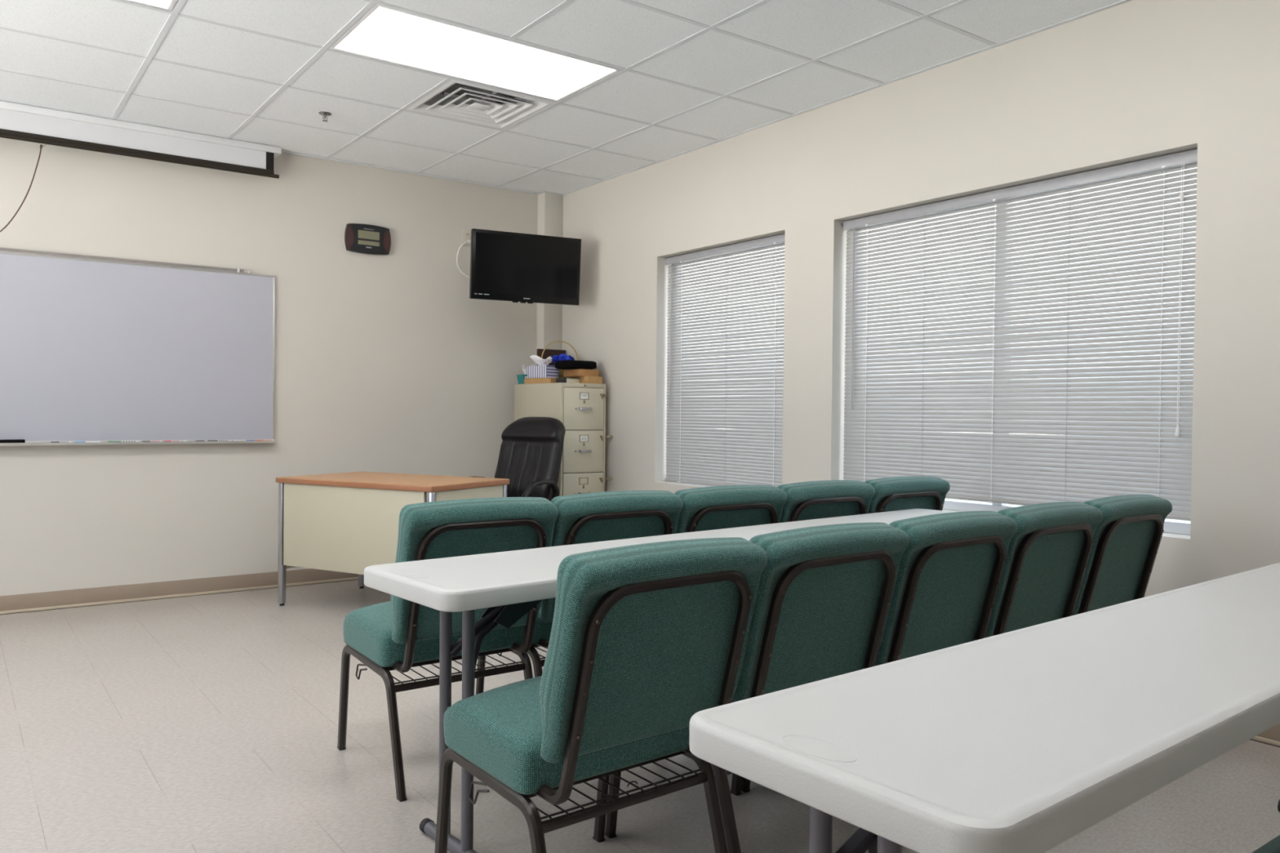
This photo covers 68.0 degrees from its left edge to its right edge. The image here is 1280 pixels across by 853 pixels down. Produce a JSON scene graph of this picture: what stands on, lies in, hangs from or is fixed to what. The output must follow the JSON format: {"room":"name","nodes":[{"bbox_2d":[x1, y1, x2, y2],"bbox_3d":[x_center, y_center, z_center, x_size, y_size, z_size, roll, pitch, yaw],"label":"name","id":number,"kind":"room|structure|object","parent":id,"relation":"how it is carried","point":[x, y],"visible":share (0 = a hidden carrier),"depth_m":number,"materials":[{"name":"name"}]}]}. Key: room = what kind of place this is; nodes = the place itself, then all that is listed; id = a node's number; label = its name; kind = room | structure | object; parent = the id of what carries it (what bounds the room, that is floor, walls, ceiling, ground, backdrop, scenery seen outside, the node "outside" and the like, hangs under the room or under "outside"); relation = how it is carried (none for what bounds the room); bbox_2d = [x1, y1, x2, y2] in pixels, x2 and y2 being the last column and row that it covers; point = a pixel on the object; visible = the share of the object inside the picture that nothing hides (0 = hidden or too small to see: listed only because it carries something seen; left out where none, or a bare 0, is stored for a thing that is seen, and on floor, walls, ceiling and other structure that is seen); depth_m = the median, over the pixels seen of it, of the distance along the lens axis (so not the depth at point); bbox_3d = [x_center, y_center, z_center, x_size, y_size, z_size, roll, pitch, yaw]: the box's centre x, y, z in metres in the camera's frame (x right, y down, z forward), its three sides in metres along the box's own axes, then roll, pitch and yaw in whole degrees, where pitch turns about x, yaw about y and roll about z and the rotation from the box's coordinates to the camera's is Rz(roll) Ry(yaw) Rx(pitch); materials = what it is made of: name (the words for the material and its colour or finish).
{"room":"classroom","nodes":[
{"label":"classroom","id":0,"kind":"room"},
{"bbox_2d":[0,137,537,595],"bbox_3d":[-3.134,-0.478,5.463,6.416,2.985,0.200,0,1,-36],"label":"wall","id":1,"kind":"structure","parent":0,"point":[384,363],"depth_m":5.97,"materials":[{"name":"beige paint"}]},
{"bbox_2d":[0,246,278,445],"bbox_3d":[-3.257,-0.431,5.203,2.450,1.069,0.076,0,1,-36],"label":"whiteboard","id":2,"kind":"object","parent":1,"relation":"attached to","point":[103,349],"visible":1,"depth_m":5.47,"materials":[{"name":"white plastic"}]},
{"bbox_2d":[0,439,25,443],"bbox_3d":[-3.399,0.083,5.104,0.153,0.024,0.050,0,1,-36],"label":"eraser","id":3,"kind":"object","parent":2,"relation":"on","point":[11,441],"visible":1,"depth_m":5.10,"materials":[{"name":"black fabric"}]},
{"bbox_2d":[74,441,100,442],"bbox_3d":[-3.095,0.089,5.315,0.127,0.012,0.012,0,1,-36],"label":"marker","id":4,"kind":"object","parent":2,"relation":"on","point":[74,442],"visible":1,"depth_m":5.31,"materials":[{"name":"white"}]},
{"bbox_2d":[107,440,139,442],"bbox_3d":[-2.949,0.089,5.422,0.160,0.012,0.012,0,1,-36],"label":"marker","id":5,"kind":"object","parent":2,"relation":"on","point":[108,441],"visible":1,"depth_m":5.41,"materials":[{"name":"white plastic"}]},
{"bbox_2d":[0,440,278,445],"bbox_3d":[-3.261,0.096,5.209,2.450,0.016,0.072,0,1,-36],"label":"tray","id":6,"kind":"object","parent":2,"relation":"on","point":[27,442],"depth_m":5.39,"materials":[{"name":"silver metal"}]},
{"bbox_2d":[182,440,204,441],"bbox_3d":[-2.651,0.089,5.639,0.114,0.012,0.012,0,1,-36],"label":"marker","id":7,"kind":"object","parent":2,"relation":"on","point":[196,440],"visible":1,"depth_m":5.64,"materials":[{"name":"white plastic"}]},
{"bbox_2d":[0,100,281,231],"bbox_3d":[-3.599,-1.287,4.898,3.360,0.856,0.123,0,1,-36],"label":"projection screen","id":8,"kind":"object","parent":1,"relation":"attached to","point":[19,122],"visible":1,"depth_m":5.36,"materials":[{"name":"white metal"}]},
{"bbox_2d":[0,568,358,614],"bbox_3d":[-3.147,0.966,5.350,5.858,0.100,0.016,0,1,-36],"label":"baseboard","id":9,"kind":"structure","parent":1,"relation":"attached to","point":[63,599],"depth_m":5.59,"materials":[{"name":"plastic"}]},
{"bbox_2d":[344,223,391,254],"bbox_3d":[-1.798,-1.238,6.275,0.304,0.192,0.032,0,1,-36],"label":"wall clock","id":10,"kind":"object","parent":1,"relation":"attached to","point":[369,239],"visible":1,"depth_m":6.26,"materials":[{"name":"black plastic"}]},
{"bbox_2d":[456,240,471,277],"bbox_3d":[-1.042,-1.175,6.564,0.498,0.278,0.113,1,1,30],"label":"power cable","id":11,"kind":"object","parent":1,"relation":"attached to","point":[468,242],"visible":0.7,"depth_m":6.66,"materials":[{"name":"white plastic"}]},
{"bbox_2d":[461,229,471,247],"bbox_3d":[-1.221,-1.331,6.711,0.091,0.120,0.007,0,1,-36],"label":"power outlet","id":12,"kind":"object","parent":1,"relation":"attached to","point":[465,233],"visible":0.68,"depth_m":6.70,"materials":[{"name":"beige plastic"}]},
{"bbox_2d":[173,0,515,104],"bbox_3d":[-0.686,-1.948,2.104,6.416,0.100,8.458,0,1,-36],"label":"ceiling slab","id":13,"kind":"structure","parent":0,"point":[501,103],"depth_m":5.61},
{"bbox_2d":[536,191,563,365],"bbox_3d":[-0.678,-0.354,7.066,0.158,2.735,0.107,0,1,-36],"label":"column","id":14,"kind":"structure","parent":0,"point":[550,206],"depth_m":7.01,"materials":[{"name":"beige paint"}]},
{"bbox_3d":[-0.670,-1.066,6.740,0.458,0.220,0.403,0,1,-36],"label":"tv mount","id":15,"kind":"object","parent":14,"relation":"attached to","visible":0},
{"bbox_2d":[469,228,581,305],"bbox_3d":[-0.766,-1.058,6.372,0.764,0.461,0.098,0,1,-26],"label":"television","id":16,"kind":"object","parent":15,"relation":"attached to","point":[505,266],"visible":1,"depth_m":6.33,"materials":[{"name":"black plastic"}]},
{"bbox_2d":[0,0,1122,194],"bbox_3d":[-0.689,-1.658,2.108,6.016,0.016,8.058,0,1,-36],"label":"ceiling","id":17,"kind":"structure","parent":0,"point":[618,33],"depth_m":4.44,"materials":[{"name":"tile"}]},
{"bbox_2d":[318,111,331,121],"bbox_3d":[-1.715,-1.685,5.168,0.068,0.044,0.068,0,1,-36],"label":"sprinkler","id":18,"kind":"object","parent":17,"relation":"attached to","point":[323,113],"visible":1,"depth_m":5.16,"materials":[{"name":"silver metal"}]},
{"bbox_2d":[0,0,1132,195],"bbox_3d":[-0.689,-1.648,2.109,6.016,0.004,8.058,0,1,-36],"label":"grid","id":19,"kind":"object","parent":17,"relation":"attached to","point":[175,12],"visible":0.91,"depth_m":4.52,"materials":[{"name":"silver metal"}]},
{"bbox_2d":[123,0,177,11],"bbox_3d":[-2.213,-1.734,3.270,1.191,0.110,0.582,0,1,-36],"label":"ceiling light","id":20,"kind":"object","parent":19,"relation":"attached to","point":[167,5],"visible":1,"depth_m":3.79,"materials":[{"name":"white plastic"}]},
{"bbox_2d":[328,3,622,102],"bbox_3d":[-0.736,-1.736,4.347,1.191,0.110,0.582,0,1,-36],"label":"ceiling light","id":21,"kind":"object","parent":19,"relation":"attached to","point":[384,33],"visible":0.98,"depth_m":4.31,"materials":[{"name":"white plastic"}]},
{"bbox_2d":[406,79,555,129],"bbox_3d":[-0.849,-1.743,5.019,0.584,0.107,0.584,0,1,-36],"label":"ceiling vent","id":22,"kind":"object","parent":19,"relation":"attached to","point":[462,101],"visible":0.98,"depth_m":5.07,"materials":[{"name":"white metal"}]},
{"bbox_2d":[0,579,1279,852],"bbox_3d":[-0.716,1.147,2.150,6.416,0.120,8.458,0,1,-36],"label":"floor","id":23,"kind":"structure","parent":0,"point":[209,723],"depth_m":3.02,"materials":[{"name":"tile"}]},
{"bbox_2d":[275,471,509,605],"bbox_3d":[-1.418,0.663,5.446,1.147,0.735,0.673,1,1,28],"label":"office desk","id":24,"kind":"object","parent":23,"relation":"on","point":[347,522],"visible":0.61,"depth_m":5.22,"materials":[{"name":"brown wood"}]},
{"bbox_2d":[337,497,558,801],"bbox_3d":[-0.627,0.644,3.046,0.495,0.865,0.612,0,1,-37],"label":"chair","id":25,"kind":"object","parent":23,"relation":"on","point":[399,634],"visible":0.59,"depth_m":2.85,"materials":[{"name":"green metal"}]},
{"bbox_2d":[470,417,565,501],"bbox_3d":[-0.795,0.485,5.882,0.602,1.090,0.701,1,1,31],"label":"office chair","id":26,"kind":"object","parent":23,"relation":"on","point":[531,448],"visible":0.58,"depth_m":6.01,"materials":[{"name":"black leather"}]},
{"bbox_2d":[514,382,612,496],"bbox_3d":[-0.546,0.362,6.674,0.403,1.318,0.681,0,1,-36],"label":"filing cabinet","id":27,"kind":"object","parent":23,"relation":"on","point":[580,407],"visible":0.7,"depth_m":6.42,"materials":[{"name":"beige metal"}]},
{"bbox_2d":[516,364,533,384],"bbox_3d":[-0.807,-0.373,6.790,0.114,0.143,0.107,0,1,-36],"label":"tissue box","id":28,"kind":"object","parent":27,"relation":"on","point":[520,377],"visible":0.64,"depth_m":6.76,"materials":[{"name":"teal"}]},
{"bbox_2d":[524,377,555,383],"bbox_3d":[-0.672,-0.319,6.676,0.250,0.040,0.150,1,1,36],"label":"cardboard box","id":29,"kind":"object","parent":27,"relation":"on","point":[526,380],"visible":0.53,"depth_m":6.61,"materials":[{"name":"brown cardboard"}]},
{"bbox_2d":[527,355,559,377],"bbox_3d":[-0.678,-0.418,6.651,0.190,0.159,0.170,1,1,39],"label":"tissue box","id":30,"kind":"object","parent":29,"relation":"on","point":[543,370],"visible":1,"depth_m":6.60,"materials":[{"name":"white cardboard"}]},
{"bbox_2d":[537,348,565,365],"bbox_3d":[-0.647,-0.432,6.930,0.233,0.260,0.025,0,1,-36],"label":"wooden plaque","id":31,"kind":"object","parent":27,"relation":"on","point":[547,353],"visible":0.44,"depth_m":6.91,"materials":[{"name":"brown wood"}]},
{"bbox_2d":[541,340,577,377],"bbox_3d":[-0.574,-0.456,6.776,0.241,0.314,0.138,1,1,12],"label":"flower basket","id":32,"kind":"object","parent":27,"relation":"on","point":[561,371],"visible":0.32,"depth_m":6.74,"materials":[{"name":"brown wicker"}]},
{"bbox_2d":[551,355,559,364],"bbox_3d":[-0.580,-0.437,6.707,0.095,0.142,0.067,0,1,-36],"label":"flower","id":33,"kind":"object","parent":32,"relation":"in","point":[555,357],"visible":0.51,"depth_m":6.70,"materials":[{"name":"blue fabric"}]},
{"bbox_2d":[559,368,567,377],"bbox_3d":[-0.575,-0.354,6.777,0.138,0.110,0.138,0,1,-16],"label":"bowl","id":34,"kind":"object","parent":32,"relation":"on","point":[561,371],"depth_m":6.72,"materials":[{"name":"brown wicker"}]},
{"bbox_2d":[558,353,571,360],"bbox_3d":[-0.529,-0.444,6.713,0.106,0.149,0.076,0,1,-36],"label":"flower","id":35,"kind":"object","parent":32,"relation":"in","point":[563,357],"visible":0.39,"depth_m":6.71,"materials":[{"name":"blue fabric"}]},
{"bbox_2d":[555,377,580,382],"bbox_3d":[-0.493,-0.313,6.504,0.100,0.037,0.130,1,1,42],"label":"book","id":36,"kind":"object","parent":27,"relation":"on","point":[557,380],"visible":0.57,"depth_m":6.46,"materials":[{"name":"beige paper"}]},
{"bbox_2d":[569,376,602,383],"bbox_3d":[-0.374,-0.319,6.572,0.122,0.050,0.230,0,1,-36],"label":"cardboard box","id":37,"kind":"object","parent":27,"relation":"on","point":[584,380],"visible":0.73,"depth_m":6.48,"materials":[{"name":"brown cardboard"}]},
{"bbox_2d":[563,368,599,377],"bbox_3d":[-0.407,-0.369,6.571,0.157,0.048,0.210,0,1,-36],"label":"cardboard box","id":38,"kind":"object","parent":37,"relation":"on","point":[575,372],"visible":0.89,"depth_m":6.50,"materials":[{"name":"brown cardboard"}]},
{"bbox_2d":[555,360,596,369],"bbox_3d":[-0.443,-0.423,6.537,0.252,0.060,0.210,0,1,-36],"label":"case","id":39,"kind":"object","parent":38,"relation":"on","point":[566,364],"visible":0.9,"depth_m":6.45,"materials":[{"name":"black fabric"}]},
{"bbox_2d":[475,490,683,694],"bbox_3d":[-0.226,0.643,3.344,0.495,0.865,0.612,0,1,-37],"label":"chair","id":40,"kind":"object","parent":23,"relation":"on","point":[595,517],"visible":0.26,"depth_m":3.10,"materials":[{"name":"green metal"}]},
{"bbox_2d":[435,537,767,852],"bbox_3d":[-0.103,0.663,2.118,0.495,0.865,0.612,0,1,-39],"label":"chair","id":41,"kind":"object","parent":23,"relation":"on","point":[645,638],"visible":0.94,"depth_m":1.94,"materials":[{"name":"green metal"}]},
{"bbox_2d":[364,508,953,852],"bbox_3d":[0.360,0.715,3.014,2.460,0.737,0.480,0,1,-41],"label":"folding table","id":42,"kind":"object","parent":23,"relation":"on","point":[509,584],"visible":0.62,"depth_m":2.36,"materials":[{"name":"grey plastic"}]},
{"bbox_2d":[674,484,786,533],"bbox_3d":[0.176,0.643,3.642,0.495,0.865,0.612,0,1,-37],"label":"chair","id":43,"kind":"object","parent":23,"relation":"on","point":[718,507],"visible":0.23,"depth_m":3.39,"materials":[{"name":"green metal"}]},
{"bbox_2d":[604,522,909,852],"bbox_3d":[0.288,0.662,2.430,0.495,0.865,0.612,0,1,-39],"label":"chair","id":44,"kind":"object","parent":23,"relation":"on","point":[824,597],"visible":0.52,"depth_m":2.21,"materials":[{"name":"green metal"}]},
{"bbox_2d":[777,480,875,523],"bbox_3d":[0.577,0.642,3.940,0.495,0.865,0.612,0,1,-37],"label":"chair","id":45,"kind":"object","parent":23,"relation":"on","point":[815,500],"visible":0.23,"depth_m":3.69,"materials":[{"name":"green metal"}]},
{"bbox_2d":[740,511,1017,792],"bbox_3d":[0.678,0.661,2.742,0.495,0.865,0.612,0,1,-39],"label":"chair","id":46,"kind":"object","parent":23,"relation":"on","point":[952,565],"visible":0.33,"depth_m":2.53,"materials":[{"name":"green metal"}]},
{"bbox_2d":[864,475,950,513],"bbox_3d":[0.979,0.641,4.238,0.495,0.865,0.612,0,1,-37],"label":"chair","id":47,"kind":"object","parent":23,"relation":"on","point":[908,492],"visible":0.15,"depth_m":3.99,"materials":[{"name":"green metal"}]},
{"bbox_2d":[688,562,1279,852],"bbox_3d":[1.122,0.740,1.832,2.440,0.737,0.480,0,1,-39],"label":"folding table","id":48,"kind":"object","parent":23,"relation":"on","point":[1027,740],"visible":1,"depth_m":1.22,"materials":[{"name":"grey plastic"}]},
{"bbox_2d":[985,502,1102,637],"bbox_3d":[1.069,0.660,3.054,0.495,0.865,0.612,0,1,-39],"label":"chair","id":49,"kind":"object","parent":23,"relation":"on","point":[1048,554],"visible":0.51,"depth_m":2.85,"materials":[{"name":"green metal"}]},
{"bbox_2d":[1072,494,1172,615],"bbox_3d":[1.460,0.659,3.366,0.495,0.865,0.612,0,1,-39],"label":"chair","id":50,"kind":"object","parent":23,"relation":"on","point":[1127,539],"visible":0.42,"depth_m":3.17,"materials":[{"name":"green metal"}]},
{"bbox_2d":[1252,835,1279,852],"bbox_3d":[1.263,0.686,1.400,0.495,0.865,0.612,0,1,-36],"label":"chair","id":51,"kind":"object","parent":23,"relation":"on","point":[1273,846],"visible":1,"depth_m":1.48,"materials":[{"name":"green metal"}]},
{"bbox_2d":[561,0,1279,597],"bbox_3d":[1.810,-0.409,3.958,0.200,2.985,8.058,0,1,-36],"label":"wall","id":52,"kind":"structure","parent":0,"point":[1132,81],"depth_m":4.18,"materials":[{"name":"beige paint"}]},
{"bbox_2d":[671,242,784,485],"bbox_3d":[0.568,-0.358,5.750,0.055,1.453,1.155,0,1,-36],"label":"window","id":53,"kind":"structure","parent":52,"relation":"in","point":[780,242],"depth_m":6.07,"materials":[{"name":"white plastic"}]},
{"bbox_2d":[664,233,785,487],"bbox_3d":[0.503,-0.359,5.699,0.048,1.444,1.145,0,1,-36],"label":"window blind","id":54,"kind":"object","parent":53,"relation":"attached to","point":[704,446],"visible":0.91,"depth_m":5.69,"materials":[{"name":"white plastic"}]},
{"bbox_2d":[848,160,1197,535],"bbox_3d":[1.637,-0.327,4.285,0.055,1.453,1.763,0,1,-36],"label":"window","id":55,"kind":"structure","parent":52,"relation":"in","point":[1170,526],"depth_m":4.27,"materials":[{"name":"white plastic"}]},
{"bbox_2d":[843,148,1197,520],"bbox_3d":[1.572,-0.354,4.233,0.049,1.390,1.751,0,1,-36],"label":"window blind","id":56,"kind":"object","parent":55,"relation":"attached to","point":[1122,441],"visible":0.89,"depth_m":4.08,"materials":[{"name":"white plastic"}]},
{"bbox_2d":[1249,723,1279,747],"bbox_3d":[1.740,1.034,3.873,0.016,0.100,7.950,0,1,-36],"label":"baseboard","id":57,"kind":"structure","parent":52,"relation":"attached to","point":[1271,736],"depth_m":3.27,"materials":[{"name":"plastic"}]},
{"label":"outside","id":58,"kind":"structure","parent":0,"visible":0},
{"bbox_2d":[945,497,1191,522],"bbox_3d":[13.205,1.590,14.134,29.400,0.100,45.000,0,1,-36],"label":"ground","id":59,"kind":"structure","parent":58,"point":[945,498],"depth_m":17.42,"materials":[{"name":"grey"}]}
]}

